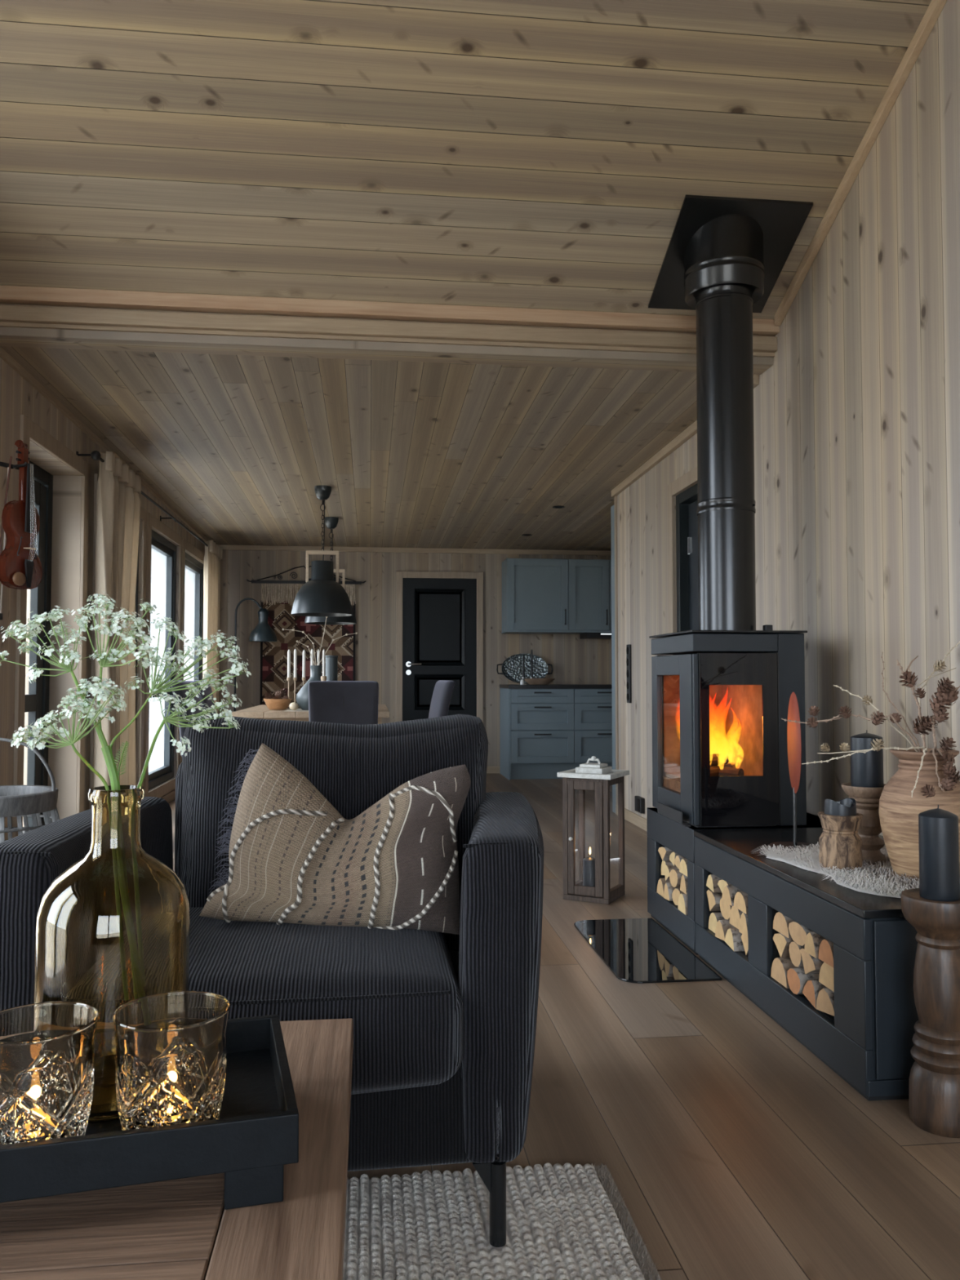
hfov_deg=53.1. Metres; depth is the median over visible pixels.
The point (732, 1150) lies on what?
floor
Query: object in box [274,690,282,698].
pine cone
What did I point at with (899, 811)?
urn
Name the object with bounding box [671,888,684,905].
log
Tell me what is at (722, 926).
log
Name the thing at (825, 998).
log
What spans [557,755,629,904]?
lantern
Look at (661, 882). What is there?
log
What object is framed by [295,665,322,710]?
round vase
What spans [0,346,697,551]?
ceiling
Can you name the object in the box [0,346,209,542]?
trim
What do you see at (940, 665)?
twig
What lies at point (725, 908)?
log
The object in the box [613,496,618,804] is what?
trim
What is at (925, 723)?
twig
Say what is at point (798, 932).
log
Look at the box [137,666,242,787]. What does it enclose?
flower
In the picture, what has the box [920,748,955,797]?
twig
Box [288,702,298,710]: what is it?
gourd
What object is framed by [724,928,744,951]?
log
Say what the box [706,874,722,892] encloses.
log
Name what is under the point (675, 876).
log
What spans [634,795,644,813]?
wall outlet
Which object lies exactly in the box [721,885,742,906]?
log
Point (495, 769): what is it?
baseboard
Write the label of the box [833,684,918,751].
twig
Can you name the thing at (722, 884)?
log
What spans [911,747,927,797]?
twig
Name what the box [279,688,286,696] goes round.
pine cone
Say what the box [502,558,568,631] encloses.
upper cabinet
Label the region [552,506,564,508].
recessed light
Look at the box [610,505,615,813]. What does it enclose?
trim
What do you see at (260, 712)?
dining table
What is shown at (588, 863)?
pillar candle
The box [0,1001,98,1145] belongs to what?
glass candle holder
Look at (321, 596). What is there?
pendant lamp
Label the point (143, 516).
window
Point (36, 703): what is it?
window
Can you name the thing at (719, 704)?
wood stove
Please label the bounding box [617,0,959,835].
wall
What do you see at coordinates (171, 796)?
baseboard
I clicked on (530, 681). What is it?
wooden dish
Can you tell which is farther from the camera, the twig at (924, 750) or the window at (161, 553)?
the window at (161, 553)
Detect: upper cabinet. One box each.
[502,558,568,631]
[568,559,609,631]
[608,560,611,631]
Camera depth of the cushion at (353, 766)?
2.22 m
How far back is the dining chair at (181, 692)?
7.15 m
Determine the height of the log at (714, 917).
0.065 m
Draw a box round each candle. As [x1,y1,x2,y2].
[287,649,290,677]
[293,648,297,677]
[302,648,305,677]
[310,648,313,676]
[317,648,319,665]
[322,648,324,675]
[522,656,524,677]
[530,649,533,677]
[582,847,595,887]
[823,797,856,816]
[850,729,884,787]
[918,804,959,901]
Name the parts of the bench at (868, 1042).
plate, panel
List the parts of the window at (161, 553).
frame, sash, frame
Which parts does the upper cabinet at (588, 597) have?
handle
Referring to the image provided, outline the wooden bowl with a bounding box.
[263,698,292,709]
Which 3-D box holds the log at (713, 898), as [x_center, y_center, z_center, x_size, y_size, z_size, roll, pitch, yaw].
[0.996,0.903,3.337,0.400,0.071,0.090,0,-2,-7]
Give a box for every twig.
[781,705,921,751]
[801,737,924,764]
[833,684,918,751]
[880,652,921,751]
[896,655,937,751]
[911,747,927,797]
[915,640,959,751]
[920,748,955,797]
[928,676,959,752]
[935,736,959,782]
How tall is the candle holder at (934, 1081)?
0.508 m
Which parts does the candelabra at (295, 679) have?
stem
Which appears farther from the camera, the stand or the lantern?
the lantern
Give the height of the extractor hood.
0.050 m
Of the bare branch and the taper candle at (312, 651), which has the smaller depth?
the bare branch
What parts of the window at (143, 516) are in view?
frame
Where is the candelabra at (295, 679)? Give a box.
[286,677,306,708]
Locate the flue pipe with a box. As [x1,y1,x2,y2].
[648,195,813,630]
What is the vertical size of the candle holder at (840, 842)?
0.153 m
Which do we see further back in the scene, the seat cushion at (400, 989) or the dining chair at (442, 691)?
the dining chair at (442, 691)
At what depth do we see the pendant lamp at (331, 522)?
8.20 m
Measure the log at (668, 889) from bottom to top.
0.067 m
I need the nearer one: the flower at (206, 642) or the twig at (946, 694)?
the flower at (206, 642)
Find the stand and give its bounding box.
[768,692,817,852]
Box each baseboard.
[160,789,175,803]
[486,765,499,773]
[615,804,647,831]
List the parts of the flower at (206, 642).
stem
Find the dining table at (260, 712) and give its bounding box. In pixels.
[231,704,389,724]
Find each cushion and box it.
[179,714,488,919]
[189,906,463,1094]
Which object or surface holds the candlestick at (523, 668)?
on the countertop
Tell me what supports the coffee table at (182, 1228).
on the rug
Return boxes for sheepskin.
[749,841,919,897]
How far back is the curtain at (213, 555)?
8.95 m
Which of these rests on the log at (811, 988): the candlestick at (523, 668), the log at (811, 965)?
the log at (811, 965)
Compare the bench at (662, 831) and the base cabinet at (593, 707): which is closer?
the bench at (662, 831)
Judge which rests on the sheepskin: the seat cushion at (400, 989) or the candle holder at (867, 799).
the candle holder at (867, 799)
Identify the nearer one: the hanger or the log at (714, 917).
the log at (714, 917)
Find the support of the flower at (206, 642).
in the bottle vase at (112, 931)
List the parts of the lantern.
post, post, door, frame, handle, rail, post, post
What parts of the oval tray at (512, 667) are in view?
handle, handle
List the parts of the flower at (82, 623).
stem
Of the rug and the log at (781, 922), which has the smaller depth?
the rug
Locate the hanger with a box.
[246,565,365,584]
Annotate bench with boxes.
[646,807,822,955]
[693,827,919,1101]
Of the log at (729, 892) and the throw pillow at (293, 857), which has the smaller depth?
the throw pillow at (293, 857)
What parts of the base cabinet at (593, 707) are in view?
drawer, drawer, drawer, handle, handle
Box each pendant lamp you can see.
[290,485,352,616]
[304,516,356,624]
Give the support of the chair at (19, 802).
on the floor
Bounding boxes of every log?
[656,878,670,897]
[657,846,673,860]
[661,860,671,875]
[663,863,678,880]
[663,882,679,901]
[669,851,679,866]
[669,869,682,887]
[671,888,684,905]
[674,855,685,869]
[677,893,688,915]
[679,858,687,876]
[680,874,687,894]
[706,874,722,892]
[706,889,722,911]
[708,911,729,933]
[715,920,736,941]
[717,880,733,893]
[720,898,732,919]
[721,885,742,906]
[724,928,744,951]
[729,906,742,928]
[733,891,748,914]
[738,911,748,937]
[741,933,748,955]
[770,957,804,988]
[773,911,795,938]
[773,933,794,957]
[786,968,819,994]
[788,921,813,946]
[788,942,804,966]
[800,947,824,974]
[802,980,827,1008]
[804,932,825,958]
[816,987,834,1016]
[818,938,834,967]
[818,962,834,991]
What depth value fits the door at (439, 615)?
10.00 m
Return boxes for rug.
[342,1162,662,1279]
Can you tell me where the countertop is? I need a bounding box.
[499,684,612,688]
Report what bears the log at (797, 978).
in the bench at (868, 1042)
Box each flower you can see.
[0,591,157,790]
[9,675,126,790]
[110,613,251,753]
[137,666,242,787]
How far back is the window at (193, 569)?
9.27 m
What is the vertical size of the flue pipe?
1.728 m
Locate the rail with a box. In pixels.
[501,630,611,634]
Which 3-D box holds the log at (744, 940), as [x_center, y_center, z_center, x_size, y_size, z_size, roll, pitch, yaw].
[1.037,0.962,3.055,0.400,0.065,0.083,0,-2,-7]
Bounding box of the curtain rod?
[75,450,208,546]
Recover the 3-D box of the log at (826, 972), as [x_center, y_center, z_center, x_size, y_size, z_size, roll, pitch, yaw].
[1.104,0.871,2.515,0.400,0.067,0.116,0,-2,-7]
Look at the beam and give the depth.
4.10 m
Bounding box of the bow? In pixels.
[0,456,12,619]
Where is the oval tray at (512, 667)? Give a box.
[496,653,552,684]
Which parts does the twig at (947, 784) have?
stem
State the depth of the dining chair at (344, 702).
6.47 m
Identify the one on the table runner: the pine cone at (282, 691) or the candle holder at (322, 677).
the candle holder at (322, 677)
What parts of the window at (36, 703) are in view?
frame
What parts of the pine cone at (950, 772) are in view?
stem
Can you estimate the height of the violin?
0.575 m
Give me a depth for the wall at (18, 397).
5.29 m
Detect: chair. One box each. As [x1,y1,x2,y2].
[0,737,59,843]
[170,680,202,755]
[193,680,216,715]
[307,680,378,724]
[428,680,455,718]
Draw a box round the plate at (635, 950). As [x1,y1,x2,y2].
[573,918,722,983]
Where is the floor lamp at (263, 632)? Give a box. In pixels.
[233,597,277,711]
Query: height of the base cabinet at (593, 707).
0.888 m
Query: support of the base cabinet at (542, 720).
on the floor
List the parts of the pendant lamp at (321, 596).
lamp shade, chain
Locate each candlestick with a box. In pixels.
[521,656,527,684]
[528,649,533,684]
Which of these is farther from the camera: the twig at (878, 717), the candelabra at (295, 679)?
the candelabra at (295, 679)
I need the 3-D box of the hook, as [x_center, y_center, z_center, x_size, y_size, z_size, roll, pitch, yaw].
[-1.874,-0.695,3.695,0.315,0.090,0.068,0,-2,-3]
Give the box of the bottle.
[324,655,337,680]
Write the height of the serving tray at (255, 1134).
0.090 m
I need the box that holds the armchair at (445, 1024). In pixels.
[0,714,543,1247]
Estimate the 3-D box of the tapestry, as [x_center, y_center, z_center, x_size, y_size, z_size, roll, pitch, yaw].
[-1.751,0.092,9.806,0.960,1.336,0.036,0,-2,-7]
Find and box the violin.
[0,440,42,589]
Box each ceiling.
[0,0,931,319]
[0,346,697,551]
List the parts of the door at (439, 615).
handle, panel, panel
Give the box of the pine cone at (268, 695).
[264,691,272,698]
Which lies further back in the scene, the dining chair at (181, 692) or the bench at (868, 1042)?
the dining chair at (181, 692)
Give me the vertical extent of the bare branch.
0.504 m
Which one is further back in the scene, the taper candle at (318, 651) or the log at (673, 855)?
the taper candle at (318, 651)
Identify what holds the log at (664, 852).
on the log at (664, 862)
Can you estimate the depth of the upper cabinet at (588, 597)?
9.80 m
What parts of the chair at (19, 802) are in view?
handle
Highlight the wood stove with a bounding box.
[648,630,807,827]
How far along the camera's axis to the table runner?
7.13 m
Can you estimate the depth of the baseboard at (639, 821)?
6.51 m
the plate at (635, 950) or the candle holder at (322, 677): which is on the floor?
the plate at (635, 950)
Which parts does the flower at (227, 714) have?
stem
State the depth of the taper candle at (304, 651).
7.63 m
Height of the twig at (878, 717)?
0.166 m
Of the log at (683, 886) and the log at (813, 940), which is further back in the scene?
the log at (683, 886)
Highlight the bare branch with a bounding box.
[282,616,357,665]
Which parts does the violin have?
plate, plate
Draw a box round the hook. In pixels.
[0,461,35,470]
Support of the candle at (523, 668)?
on the candlestick at (523, 668)
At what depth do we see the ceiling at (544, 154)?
3.40 m
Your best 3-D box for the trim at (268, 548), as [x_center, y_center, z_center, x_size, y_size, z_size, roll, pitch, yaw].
[-0.339,-0.932,10.039,4.800,0.050,0.022,0,-2,-7]
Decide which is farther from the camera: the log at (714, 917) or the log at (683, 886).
the log at (683, 886)
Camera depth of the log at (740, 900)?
3.03 m
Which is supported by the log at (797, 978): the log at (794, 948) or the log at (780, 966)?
the log at (794, 948)
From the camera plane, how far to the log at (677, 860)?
3.69 m
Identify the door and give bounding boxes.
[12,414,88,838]
[395,571,483,723]
[667,466,698,655]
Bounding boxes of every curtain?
[93,451,141,786]
[202,540,222,714]
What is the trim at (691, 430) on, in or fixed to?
attached to the wall at (856, 411)
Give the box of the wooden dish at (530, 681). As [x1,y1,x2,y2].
[524,678,555,684]
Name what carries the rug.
on the floor
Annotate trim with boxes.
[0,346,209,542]
[218,544,611,555]
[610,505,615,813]
[611,373,759,497]
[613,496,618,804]
[774,0,946,325]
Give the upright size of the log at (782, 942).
0.067 m
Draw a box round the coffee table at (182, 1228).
[0,1018,353,1279]
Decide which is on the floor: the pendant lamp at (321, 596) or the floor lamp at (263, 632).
the floor lamp at (263, 632)
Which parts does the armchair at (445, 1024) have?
arm, frame, leg, arm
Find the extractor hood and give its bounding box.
[579,632,611,639]
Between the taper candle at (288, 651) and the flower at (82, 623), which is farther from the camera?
the taper candle at (288, 651)
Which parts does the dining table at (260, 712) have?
leg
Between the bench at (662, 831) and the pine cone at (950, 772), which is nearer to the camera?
the pine cone at (950, 772)
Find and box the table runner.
[284,708,308,711]
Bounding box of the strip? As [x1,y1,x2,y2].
[626,644,631,702]
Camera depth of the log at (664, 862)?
3.90 m
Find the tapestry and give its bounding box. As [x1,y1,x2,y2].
[259,583,355,705]
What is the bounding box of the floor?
[168,773,959,1279]
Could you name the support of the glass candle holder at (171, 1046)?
on the serving tray at (255, 1134)
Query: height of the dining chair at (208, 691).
0.976 m
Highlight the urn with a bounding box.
[879,747,959,879]
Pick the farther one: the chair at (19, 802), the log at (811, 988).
the chair at (19, 802)
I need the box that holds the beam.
[0,284,779,374]
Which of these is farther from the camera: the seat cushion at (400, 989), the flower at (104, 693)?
the seat cushion at (400, 989)
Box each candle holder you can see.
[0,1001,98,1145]
[112,991,230,1130]
[320,675,326,680]
[817,811,862,871]
[841,782,886,866]
[900,888,959,1137]
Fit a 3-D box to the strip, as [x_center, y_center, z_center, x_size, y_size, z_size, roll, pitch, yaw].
[1.035,0.234,6.692,0.019,0.406,0.076,0,-2,-7]
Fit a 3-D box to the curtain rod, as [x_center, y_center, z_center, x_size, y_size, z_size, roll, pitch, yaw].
[-2.379,-0.902,7.378,0.141,0.095,4.402,0,-2,-7]
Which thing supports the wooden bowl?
on the dining table at (260, 712)
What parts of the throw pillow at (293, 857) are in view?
rope cord, rope cord, rope cord, rope cord, rope cord, rope cord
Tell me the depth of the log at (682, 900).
3.58 m
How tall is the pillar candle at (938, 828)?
0.208 m
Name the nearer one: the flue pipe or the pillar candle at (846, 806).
the pillar candle at (846, 806)
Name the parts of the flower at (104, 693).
stem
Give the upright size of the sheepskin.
0.028 m
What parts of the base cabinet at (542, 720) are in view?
cabinet side panel, drawer, drawer, drawer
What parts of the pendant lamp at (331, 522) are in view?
lamp shade, chain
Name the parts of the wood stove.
panel, handle, door, plate, glass, panel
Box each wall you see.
[0,357,204,839]
[218,550,612,766]
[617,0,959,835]
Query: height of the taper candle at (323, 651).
0.208 m
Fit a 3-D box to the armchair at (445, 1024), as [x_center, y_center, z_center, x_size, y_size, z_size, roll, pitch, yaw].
[-0.370,0.626,2.065,1.043,0.910,1.028,0,-2,-4]
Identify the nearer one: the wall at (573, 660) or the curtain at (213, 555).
the curtain at (213, 555)
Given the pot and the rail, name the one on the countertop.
the pot
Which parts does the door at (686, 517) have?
frame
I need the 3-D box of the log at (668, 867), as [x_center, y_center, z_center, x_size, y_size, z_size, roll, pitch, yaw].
[0.935,0.921,3.814,0.400,0.067,0.075,0,-2,-7]
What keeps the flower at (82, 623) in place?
in the bottle vase at (112, 931)
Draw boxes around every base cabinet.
[499,688,573,780]
[573,688,612,768]
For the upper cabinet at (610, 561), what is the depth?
9.82 m
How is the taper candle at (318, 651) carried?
on the candelabra at (295, 679)
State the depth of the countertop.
9.45 m
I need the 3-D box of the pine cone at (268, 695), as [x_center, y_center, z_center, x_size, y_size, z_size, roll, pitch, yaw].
[-1.617,0.423,7.329,0.062,0.062,0.062,1,-3,-30]
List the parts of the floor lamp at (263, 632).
lamp shade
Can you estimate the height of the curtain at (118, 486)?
2.225 m
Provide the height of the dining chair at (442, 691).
0.976 m
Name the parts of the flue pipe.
ceiling plate, damper knob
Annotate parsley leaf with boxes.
[113,741,129,776]
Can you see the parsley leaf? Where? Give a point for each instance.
(126, 743)
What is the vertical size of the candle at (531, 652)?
0.285 m
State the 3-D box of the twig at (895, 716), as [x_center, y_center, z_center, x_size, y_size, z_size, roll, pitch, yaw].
[1.159,0.189,2.679,0.070,0.317,0.158,1,-2,-22]
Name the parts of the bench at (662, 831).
panel, plate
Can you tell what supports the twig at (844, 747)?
in the urn
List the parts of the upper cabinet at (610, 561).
door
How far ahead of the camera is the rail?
9.76 m
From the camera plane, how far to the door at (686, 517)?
5.65 m
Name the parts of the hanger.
rod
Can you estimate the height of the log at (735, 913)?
0.071 m
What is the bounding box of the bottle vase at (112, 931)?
[34,784,190,1123]
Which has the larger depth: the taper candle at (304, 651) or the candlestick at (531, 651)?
the candlestick at (531, 651)
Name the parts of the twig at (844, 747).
stem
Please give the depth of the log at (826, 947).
2.48 m
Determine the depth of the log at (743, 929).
3.02 m
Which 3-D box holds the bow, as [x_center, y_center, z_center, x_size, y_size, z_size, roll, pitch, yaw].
[-1.815,-0.391,3.664,0.020,0.629,0.048,-2,-3,35]
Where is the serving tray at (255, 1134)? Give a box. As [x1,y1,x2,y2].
[0,1014,298,1209]
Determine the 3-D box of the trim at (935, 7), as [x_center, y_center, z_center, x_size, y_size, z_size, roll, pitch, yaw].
[1.534,-2.364,2.393,0.030,1.800,3.820,0,-2,-7]
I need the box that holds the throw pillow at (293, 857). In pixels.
[199,742,470,934]
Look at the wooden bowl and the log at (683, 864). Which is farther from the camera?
the wooden bowl
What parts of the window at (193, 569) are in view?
frame, sash, frame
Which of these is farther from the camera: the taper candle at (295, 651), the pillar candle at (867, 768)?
the taper candle at (295, 651)
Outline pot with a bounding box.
[520,679,524,684]
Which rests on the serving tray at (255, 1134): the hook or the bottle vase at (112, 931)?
the bottle vase at (112, 931)
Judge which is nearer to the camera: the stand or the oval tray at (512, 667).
the stand
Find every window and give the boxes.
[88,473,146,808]
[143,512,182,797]
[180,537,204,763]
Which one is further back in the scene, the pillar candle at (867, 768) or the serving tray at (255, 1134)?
the pillar candle at (867, 768)
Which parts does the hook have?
arm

